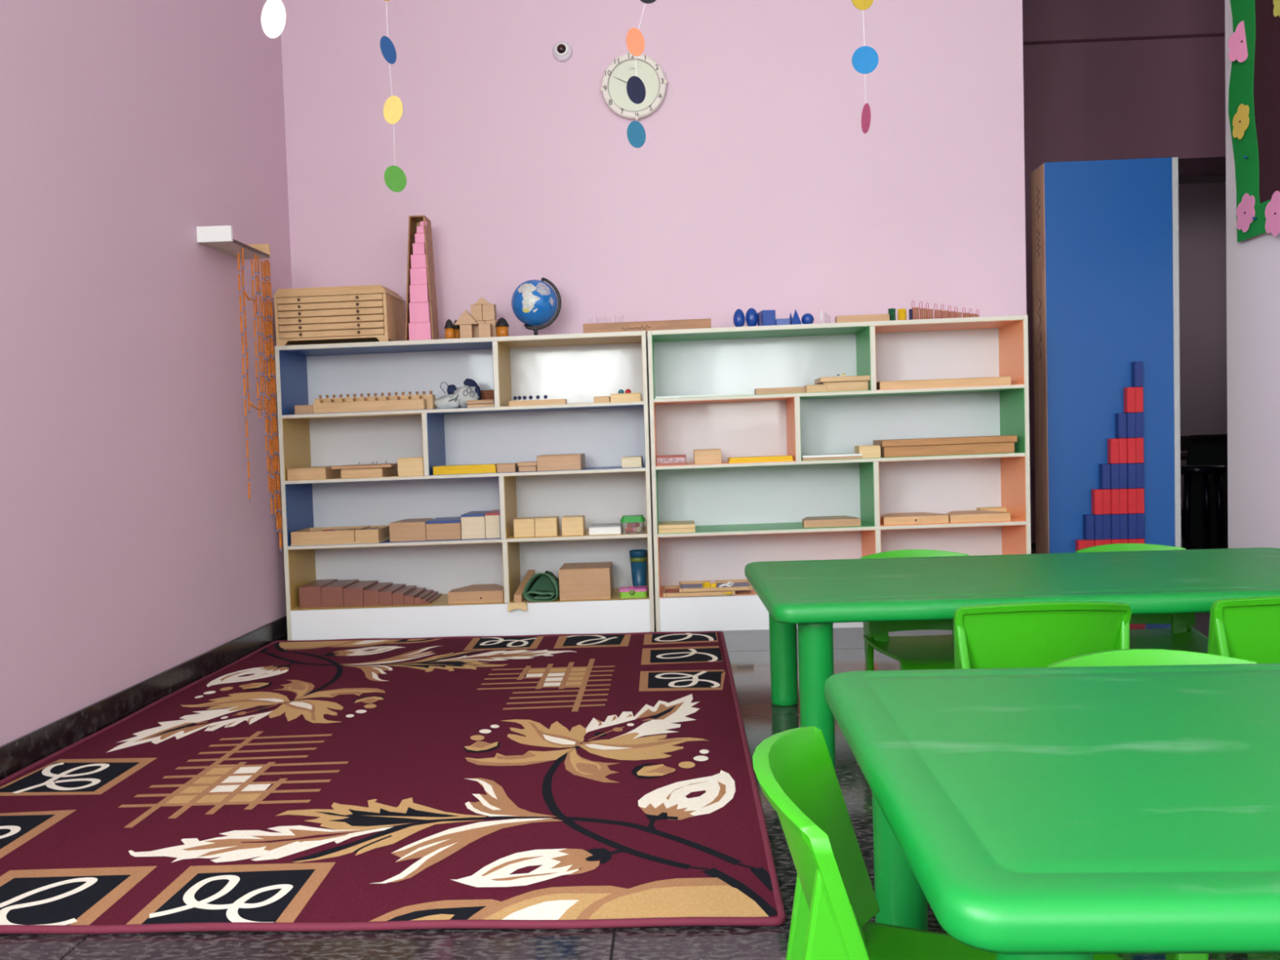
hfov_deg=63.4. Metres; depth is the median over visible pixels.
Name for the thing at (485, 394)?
wicker basket
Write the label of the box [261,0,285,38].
garland
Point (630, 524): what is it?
plastic tub
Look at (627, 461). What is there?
wooden box
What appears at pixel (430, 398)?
block
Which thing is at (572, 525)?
wooden box
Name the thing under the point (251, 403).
chain
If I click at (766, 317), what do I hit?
cube
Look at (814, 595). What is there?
table
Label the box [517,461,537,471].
wooden box
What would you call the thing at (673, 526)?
wooden box
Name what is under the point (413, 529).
wooden box
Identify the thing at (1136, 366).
rod
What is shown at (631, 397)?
wooden box
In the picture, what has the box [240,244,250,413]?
chain
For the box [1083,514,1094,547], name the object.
rod
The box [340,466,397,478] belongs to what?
wooden box
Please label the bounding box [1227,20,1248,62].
paper flower
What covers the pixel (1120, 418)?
rod
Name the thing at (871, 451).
wooden box
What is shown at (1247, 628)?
chair
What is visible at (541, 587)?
cloth
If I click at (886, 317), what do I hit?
wooden box
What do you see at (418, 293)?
cube
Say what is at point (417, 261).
cube
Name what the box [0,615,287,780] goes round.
baseboard
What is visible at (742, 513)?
bookcase
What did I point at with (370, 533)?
wooden box
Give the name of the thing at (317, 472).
wooden box
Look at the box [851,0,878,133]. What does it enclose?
garland
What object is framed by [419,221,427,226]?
cube
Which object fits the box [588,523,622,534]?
box
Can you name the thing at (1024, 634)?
chair
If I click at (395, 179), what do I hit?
garland
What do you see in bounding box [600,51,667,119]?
wall clock
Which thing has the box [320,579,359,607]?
wooden block
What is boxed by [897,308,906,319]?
stack
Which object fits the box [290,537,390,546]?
board
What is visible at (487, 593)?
wooden box
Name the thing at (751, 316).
blue ellipsoid
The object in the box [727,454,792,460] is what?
board
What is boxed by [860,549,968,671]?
chair
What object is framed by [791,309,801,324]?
pyramid
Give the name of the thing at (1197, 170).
door
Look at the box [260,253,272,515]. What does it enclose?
chain
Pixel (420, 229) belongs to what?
cube
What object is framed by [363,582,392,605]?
wooden block
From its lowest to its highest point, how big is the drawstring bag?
0.120 m
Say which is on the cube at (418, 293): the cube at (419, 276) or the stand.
the cube at (419, 276)
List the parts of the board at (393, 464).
lid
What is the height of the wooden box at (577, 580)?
0.120 m
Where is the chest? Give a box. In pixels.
[272,284,404,346]
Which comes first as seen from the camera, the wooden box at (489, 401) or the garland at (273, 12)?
the garland at (273, 12)
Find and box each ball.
[617,389,624,393]
[625,389,631,393]
[801,313,813,324]
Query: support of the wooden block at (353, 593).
in the bookcase at (577, 368)
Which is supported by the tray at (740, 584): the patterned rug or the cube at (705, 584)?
the cube at (705, 584)
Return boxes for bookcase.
[274,330,655,640]
[647,315,1031,631]
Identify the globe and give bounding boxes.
[511,277,561,335]
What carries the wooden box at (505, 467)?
in the bookcase at (577, 368)
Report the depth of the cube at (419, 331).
4.04 m
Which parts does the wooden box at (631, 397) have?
lid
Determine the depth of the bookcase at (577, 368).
4.23 m
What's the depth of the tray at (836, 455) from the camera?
3.92 m
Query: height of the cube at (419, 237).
0.037 m
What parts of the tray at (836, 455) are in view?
lid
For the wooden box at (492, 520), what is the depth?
3.99 m
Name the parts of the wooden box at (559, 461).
lid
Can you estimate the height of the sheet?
0.009 m
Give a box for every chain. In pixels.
[236,242,250,502]
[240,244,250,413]
[244,291,256,301]
[249,402,266,409]
[250,258,260,420]
[253,249,262,414]
[257,251,270,493]
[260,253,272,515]
[262,253,276,516]
[264,254,278,532]
[266,255,281,550]
[268,256,282,551]
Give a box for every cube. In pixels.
[408,284,429,302]
[408,302,431,323]
[408,322,431,340]
[409,267,427,284]
[410,253,426,268]
[412,243,426,254]
[414,233,425,243]
[416,226,424,233]
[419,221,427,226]
[702,582,710,587]
[759,310,775,325]
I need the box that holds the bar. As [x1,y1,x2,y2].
[507,569,534,611]
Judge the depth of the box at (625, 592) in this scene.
3.98 m
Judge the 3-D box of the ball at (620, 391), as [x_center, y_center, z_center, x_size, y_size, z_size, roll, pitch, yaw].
[-0.074,-0.344,4.070,0.024,0.024,0.024,-2,2,2]
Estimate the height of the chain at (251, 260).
0.596 m
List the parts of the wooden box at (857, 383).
lid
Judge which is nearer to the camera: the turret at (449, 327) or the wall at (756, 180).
the turret at (449, 327)
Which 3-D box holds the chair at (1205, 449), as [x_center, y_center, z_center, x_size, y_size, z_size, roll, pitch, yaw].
[4.196,-0.006,7.460,0.880,0.646,0.656,-2,2,2]
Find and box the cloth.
[523,570,559,601]
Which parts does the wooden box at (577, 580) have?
lid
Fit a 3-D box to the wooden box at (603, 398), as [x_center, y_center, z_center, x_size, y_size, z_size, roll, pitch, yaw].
[-0.146,-0.311,4.034,0.062,0.026,0.100,-2,2,2]
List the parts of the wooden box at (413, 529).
lid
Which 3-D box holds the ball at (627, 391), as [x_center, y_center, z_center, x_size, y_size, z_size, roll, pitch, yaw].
[-0.047,-0.345,4.069,0.024,0.024,0.024,-2,2,2]
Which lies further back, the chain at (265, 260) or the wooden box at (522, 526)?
the wooden box at (522, 526)
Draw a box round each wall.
[0,0,292,746]
[280,0,1181,553]
[1022,35,1226,543]
[1178,182,1227,508]
[1224,0,1279,548]
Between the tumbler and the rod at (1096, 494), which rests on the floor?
the rod at (1096, 494)
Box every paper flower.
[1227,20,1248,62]
[1232,103,1248,139]
[1236,193,1254,232]
[1264,191,1279,236]
[1273,0,1279,17]
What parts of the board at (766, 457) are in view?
lid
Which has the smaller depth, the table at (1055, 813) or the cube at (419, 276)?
the table at (1055, 813)
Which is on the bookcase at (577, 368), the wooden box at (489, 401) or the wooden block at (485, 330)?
the wooden block at (485, 330)
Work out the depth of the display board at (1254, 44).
3.86 m
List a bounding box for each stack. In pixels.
[888,308,896,320]
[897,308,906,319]
[908,309,912,319]
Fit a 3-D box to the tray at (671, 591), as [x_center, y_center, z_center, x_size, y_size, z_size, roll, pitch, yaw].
[0.228,0.431,4.042,0.273,0.015,0.201,-2,2,2]
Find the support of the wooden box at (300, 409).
in the bookcase at (577, 368)
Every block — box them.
[312,395,426,413]
[314,391,435,408]
[453,310,478,325]
[459,324,474,337]
[470,304,483,320]
[473,320,484,337]
[474,297,489,304]
[478,323,492,337]
[482,303,496,320]
[484,320,497,337]
[508,399,567,406]
[710,582,716,587]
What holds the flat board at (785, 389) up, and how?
in the bookcase at (742, 513)
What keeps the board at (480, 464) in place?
on the board at (493, 467)
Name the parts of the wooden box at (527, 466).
lid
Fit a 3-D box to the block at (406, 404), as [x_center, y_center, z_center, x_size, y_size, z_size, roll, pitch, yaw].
[-1.041,-0.290,3.997,0.430,0.056,0.045,-2,2,2]
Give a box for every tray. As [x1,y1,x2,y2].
[290,525,368,544]
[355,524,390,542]
[662,585,735,597]
[679,579,752,592]
[801,453,862,460]
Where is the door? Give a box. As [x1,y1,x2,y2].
[1177,156,1226,183]
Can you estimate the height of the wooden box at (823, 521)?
0.028 m
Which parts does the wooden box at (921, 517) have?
lid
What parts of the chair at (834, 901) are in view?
backrest, leg, leg, seat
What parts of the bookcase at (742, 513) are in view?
panel, kick panel, panel, panel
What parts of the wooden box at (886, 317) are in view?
lid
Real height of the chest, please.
0.218 m
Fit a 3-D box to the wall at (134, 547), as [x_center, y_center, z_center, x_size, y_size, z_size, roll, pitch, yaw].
[-1.639,-0.797,1.055,0.150,3.100,6.450,-2,2,2]
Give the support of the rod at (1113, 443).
on the floor
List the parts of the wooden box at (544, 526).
lid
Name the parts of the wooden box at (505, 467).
lid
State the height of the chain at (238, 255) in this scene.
0.873 m
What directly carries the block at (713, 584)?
in the tray at (740, 584)
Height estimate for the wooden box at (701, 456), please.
0.055 m
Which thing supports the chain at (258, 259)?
hanging from the wall bracket
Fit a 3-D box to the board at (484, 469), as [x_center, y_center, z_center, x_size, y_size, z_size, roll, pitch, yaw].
[-0.669,-0.038,4.045,0.243,0.009,0.160,-2,2,2]
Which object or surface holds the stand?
on the bookcase at (577, 368)
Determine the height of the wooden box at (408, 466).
0.070 m
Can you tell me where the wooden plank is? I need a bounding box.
[582,315,711,333]
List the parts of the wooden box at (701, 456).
lid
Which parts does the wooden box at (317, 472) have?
lid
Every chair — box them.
[752,725,1125,959]
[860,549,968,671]
[953,601,1132,669]
[1046,648,1257,959]
[1075,543,1208,653]
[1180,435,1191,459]
[1181,434,1227,528]
[1207,595,1279,663]
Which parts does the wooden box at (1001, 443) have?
lid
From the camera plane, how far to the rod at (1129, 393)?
4.11 m
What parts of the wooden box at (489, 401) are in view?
lid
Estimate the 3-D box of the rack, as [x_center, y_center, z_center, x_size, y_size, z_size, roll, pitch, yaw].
[1.164,-0.646,3.940,0.263,0.080,0.034,-2,2,2]
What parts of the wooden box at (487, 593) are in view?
lid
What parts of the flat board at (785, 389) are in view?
lid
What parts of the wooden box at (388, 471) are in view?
lid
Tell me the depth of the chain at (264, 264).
3.71 m
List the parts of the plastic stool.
leg, seat, leg, leg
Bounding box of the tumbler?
[629,549,647,586]
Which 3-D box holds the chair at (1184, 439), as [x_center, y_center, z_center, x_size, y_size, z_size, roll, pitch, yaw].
[4.327,-0.039,8.252,0.360,0.620,0.410,-2,2,2]
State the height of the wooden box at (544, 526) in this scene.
0.071 m
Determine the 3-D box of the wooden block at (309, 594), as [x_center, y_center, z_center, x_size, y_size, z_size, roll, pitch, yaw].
[-1.281,0.452,4.139,0.086,0.082,0.210,-2,2,2]
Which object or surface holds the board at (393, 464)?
on the wooden box at (388, 471)
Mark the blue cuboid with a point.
(783, 321)
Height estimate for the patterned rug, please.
0.016 m
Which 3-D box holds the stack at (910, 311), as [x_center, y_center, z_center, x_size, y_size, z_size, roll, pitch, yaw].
[1.029,-0.626,3.939,0.014,0.047,0.014,-2,2,2]
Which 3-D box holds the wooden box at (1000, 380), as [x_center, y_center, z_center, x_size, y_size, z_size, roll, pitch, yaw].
[1.154,-0.369,3.989,0.491,0.033,0.160,-2,2,2]
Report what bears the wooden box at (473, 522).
in the bookcase at (577, 368)
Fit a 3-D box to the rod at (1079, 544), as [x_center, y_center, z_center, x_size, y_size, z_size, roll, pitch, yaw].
[1.766,0.381,4.148,0.032,0.283,0.034,-2,2,2]
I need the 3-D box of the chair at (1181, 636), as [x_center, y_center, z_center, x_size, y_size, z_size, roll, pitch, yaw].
[1.428,0.390,2.877,0.329,0.392,0.402,-2,2,1]
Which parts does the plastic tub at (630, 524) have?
lid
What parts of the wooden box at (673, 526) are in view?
lid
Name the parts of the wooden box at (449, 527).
lid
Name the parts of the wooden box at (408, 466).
lid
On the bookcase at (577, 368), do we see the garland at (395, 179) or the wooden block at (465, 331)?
the wooden block at (465, 331)
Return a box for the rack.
[911,300,978,319]
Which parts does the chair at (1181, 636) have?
backrest, seat, leg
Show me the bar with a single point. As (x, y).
(517, 603)
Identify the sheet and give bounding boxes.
[655,392,754,398]
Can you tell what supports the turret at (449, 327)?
on the bookcase at (577, 368)
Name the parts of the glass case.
lid, pane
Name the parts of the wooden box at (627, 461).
lid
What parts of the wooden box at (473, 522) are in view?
lid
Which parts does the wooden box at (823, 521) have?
lid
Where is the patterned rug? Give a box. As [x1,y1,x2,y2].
[0,631,786,934]
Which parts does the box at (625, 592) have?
lid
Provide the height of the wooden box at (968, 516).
0.029 m
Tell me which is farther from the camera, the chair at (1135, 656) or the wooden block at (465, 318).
the wooden block at (465, 318)
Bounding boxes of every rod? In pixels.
[1075,539,1086,551]
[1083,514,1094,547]
[1091,488,1102,546]
[1098,463,1111,544]
[1107,438,1119,543]
[1115,413,1128,543]
[1123,386,1136,543]
[1131,361,1144,543]
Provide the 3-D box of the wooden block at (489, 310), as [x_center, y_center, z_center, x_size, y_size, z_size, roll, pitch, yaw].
[-0.588,-0.653,4.046,0.047,0.062,0.045,-2,2,2]
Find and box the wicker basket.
[480,390,493,399]
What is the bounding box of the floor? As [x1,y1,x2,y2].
[0,508,1279,959]
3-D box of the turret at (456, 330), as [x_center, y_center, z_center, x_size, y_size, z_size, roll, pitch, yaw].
[-0.713,-0.582,4.029,0.031,0.082,0.030,-2,2,2]
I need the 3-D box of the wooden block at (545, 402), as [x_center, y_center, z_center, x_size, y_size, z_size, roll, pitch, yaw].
[-0.394,-0.300,4.013,0.219,0.025,0.060,-2,2,2]
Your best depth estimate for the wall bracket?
3.48 m
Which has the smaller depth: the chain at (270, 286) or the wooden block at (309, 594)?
the chain at (270, 286)
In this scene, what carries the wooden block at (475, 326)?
on the bookcase at (577, 368)
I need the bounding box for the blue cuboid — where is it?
[775,318,790,324]
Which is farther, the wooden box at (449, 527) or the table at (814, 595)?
the wooden box at (449, 527)
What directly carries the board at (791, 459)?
in the bookcase at (742, 513)
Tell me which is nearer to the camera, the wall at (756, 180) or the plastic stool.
the wall at (756, 180)
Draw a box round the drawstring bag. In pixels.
[434,378,480,408]
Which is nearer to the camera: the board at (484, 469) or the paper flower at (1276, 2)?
the paper flower at (1276, 2)
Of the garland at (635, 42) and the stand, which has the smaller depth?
the garland at (635, 42)
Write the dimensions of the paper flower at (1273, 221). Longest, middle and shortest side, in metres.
0.164 x 0.143 x 0.002 m
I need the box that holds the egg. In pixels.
[733,308,745,326]
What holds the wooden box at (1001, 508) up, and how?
in the bookcase at (742, 513)
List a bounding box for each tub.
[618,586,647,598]
[620,514,644,533]
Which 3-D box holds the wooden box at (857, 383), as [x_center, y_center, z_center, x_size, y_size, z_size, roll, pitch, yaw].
[0.781,-0.366,3.988,0.195,0.056,0.170,-2,2,2]
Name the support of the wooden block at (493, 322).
on the bookcase at (577, 368)
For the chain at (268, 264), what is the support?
hanging from the wall bracket
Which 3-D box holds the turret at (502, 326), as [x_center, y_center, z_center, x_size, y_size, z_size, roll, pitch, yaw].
[-0.531,-0.587,3.998,0.055,0.081,0.054,-2,2,2]
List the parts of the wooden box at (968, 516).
lid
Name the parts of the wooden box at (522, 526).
lid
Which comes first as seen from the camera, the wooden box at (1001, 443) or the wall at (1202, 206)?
the wooden box at (1001, 443)
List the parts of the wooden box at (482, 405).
lid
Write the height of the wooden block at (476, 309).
0.062 m
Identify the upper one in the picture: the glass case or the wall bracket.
the wall bracket
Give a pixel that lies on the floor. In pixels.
(748, 651)
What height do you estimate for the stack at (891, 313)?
0.052 m
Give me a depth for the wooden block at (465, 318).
3.98 m
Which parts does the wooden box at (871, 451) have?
lid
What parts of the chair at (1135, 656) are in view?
backrest, leg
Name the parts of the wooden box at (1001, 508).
lid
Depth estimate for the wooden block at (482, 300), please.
4.02 m
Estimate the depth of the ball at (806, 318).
3.94 m
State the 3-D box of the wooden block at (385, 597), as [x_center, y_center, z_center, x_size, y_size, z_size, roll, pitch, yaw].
[-0.986,0.456,4.130,0.052,0.054,0.210,-2,2,2]
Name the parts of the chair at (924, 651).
leg, seat, backrest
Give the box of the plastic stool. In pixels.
[1180,464,1226,535]
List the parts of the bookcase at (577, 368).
panel, panel, kick panel, panel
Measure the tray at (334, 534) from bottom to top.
0.046 m
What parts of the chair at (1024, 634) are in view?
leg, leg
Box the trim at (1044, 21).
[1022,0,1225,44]
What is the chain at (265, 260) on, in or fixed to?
hanging from the wall bracket
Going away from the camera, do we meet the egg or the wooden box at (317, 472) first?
the egg
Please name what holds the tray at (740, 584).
on the tray at (671, 591)
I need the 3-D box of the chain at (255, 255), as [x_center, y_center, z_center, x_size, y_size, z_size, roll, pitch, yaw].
[-1.335,-0.516,3.630,0.010,0.575,0.014,-2,2,2]
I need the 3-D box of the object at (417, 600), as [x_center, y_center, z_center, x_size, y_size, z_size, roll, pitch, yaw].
[-0.860,0.465,4.126,0.028,0.026,0.210,-2,2,2]
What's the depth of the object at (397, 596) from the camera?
4.03 m
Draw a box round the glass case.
[655,454,686,466]
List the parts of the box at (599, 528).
lid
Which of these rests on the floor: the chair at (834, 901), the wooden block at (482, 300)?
the chair at (834, 901)
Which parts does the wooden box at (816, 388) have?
lid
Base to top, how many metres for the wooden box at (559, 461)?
0.059 m
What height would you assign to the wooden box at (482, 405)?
0.015 m
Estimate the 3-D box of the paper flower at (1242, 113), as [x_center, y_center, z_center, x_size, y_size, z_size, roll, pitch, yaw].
[2.292,-1.367,3.953,0.002,0.136,0.118,2,3,2]
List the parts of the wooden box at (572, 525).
lid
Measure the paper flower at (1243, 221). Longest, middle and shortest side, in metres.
0.149 x 0.130 x 0.002 m
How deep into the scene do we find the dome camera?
4.17 m
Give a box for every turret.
[444,319,454,338]
[453,320,460,338]
[494,317,509,337]
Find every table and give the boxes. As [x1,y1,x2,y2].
[744,547,1279,770]
[824,662,1279,959]
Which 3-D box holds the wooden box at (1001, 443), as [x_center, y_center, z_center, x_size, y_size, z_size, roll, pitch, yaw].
[1.169,-0.130,3.991,0.504,0.066,0.180,-2,2,2]
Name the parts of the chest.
drawer, drawer, drawer, drawer, drawer, drawer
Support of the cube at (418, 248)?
on the cube at (417, 261)
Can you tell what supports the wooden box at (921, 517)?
in the bookcase at (742, 513)
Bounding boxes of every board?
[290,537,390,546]
[331,461,397,469]
[432,463,497,468]
[432,466,497,471]
[432,468,497,472]
[432,470,497,475]
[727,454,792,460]
[727,457,793,463]
[754,386,805,395]
[1227,0,1279,242]
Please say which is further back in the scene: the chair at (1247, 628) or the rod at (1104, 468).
the rod at (1104, 468)
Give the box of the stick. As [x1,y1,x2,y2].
[820,310,822,323]
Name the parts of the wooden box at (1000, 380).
lid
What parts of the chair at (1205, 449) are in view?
rail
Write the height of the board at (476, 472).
0.009 m
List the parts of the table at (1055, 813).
leg, leg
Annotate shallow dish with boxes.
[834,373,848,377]
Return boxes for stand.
[404,215,439,340]
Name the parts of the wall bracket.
hook rail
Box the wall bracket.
[196,225,271,258]
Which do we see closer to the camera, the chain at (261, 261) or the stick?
the chain at (261, 261)
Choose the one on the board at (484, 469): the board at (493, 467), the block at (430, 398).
the board at (493, 467)
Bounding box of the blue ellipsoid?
[745,307,758,326]
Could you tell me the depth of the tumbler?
4.08 m
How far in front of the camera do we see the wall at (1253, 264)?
4.00 m
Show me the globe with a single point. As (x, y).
(534, 302)
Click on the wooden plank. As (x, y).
(646, 326)
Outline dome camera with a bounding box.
[552,40,572,62]
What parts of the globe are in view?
meridian arm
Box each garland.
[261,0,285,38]
[380,0,406,191]
[626,0,656,147]
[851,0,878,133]
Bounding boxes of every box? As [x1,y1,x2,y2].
[287,465,341,480]
[294,404,313,414]
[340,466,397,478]
[389,518,433,542]
[397,457,423,476]
[425,516,462,540]
[448,583,504,604]
[460,510,491,539]
[466,399,494,404]
[466,403,494,407]
[484,509,500,538]
[497,462,519,472]
[513,516,537,537]
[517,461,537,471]
[534,515,559,537]
[536,453,585,471]
[558,561,613,600]
[561,515,585,535]
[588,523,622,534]
[593,395,610,402]
[610,392,641,402]
[621,455,643,467]
[657,520,695,533]
[693,448,721,464]
[801,515,861,528]
[803,384,826,392]
[814,375,870,391]
[835,313,889,322]
[854,444,880,458]
[872,435,1017,457]
[876,376,1011,390]
[880,511,948,524]
[946,510,1010,522]
[976,506,1006,511]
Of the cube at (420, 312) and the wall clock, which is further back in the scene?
the wall clock
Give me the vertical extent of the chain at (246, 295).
0.026 m
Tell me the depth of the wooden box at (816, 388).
3.92 m
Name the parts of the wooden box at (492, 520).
lid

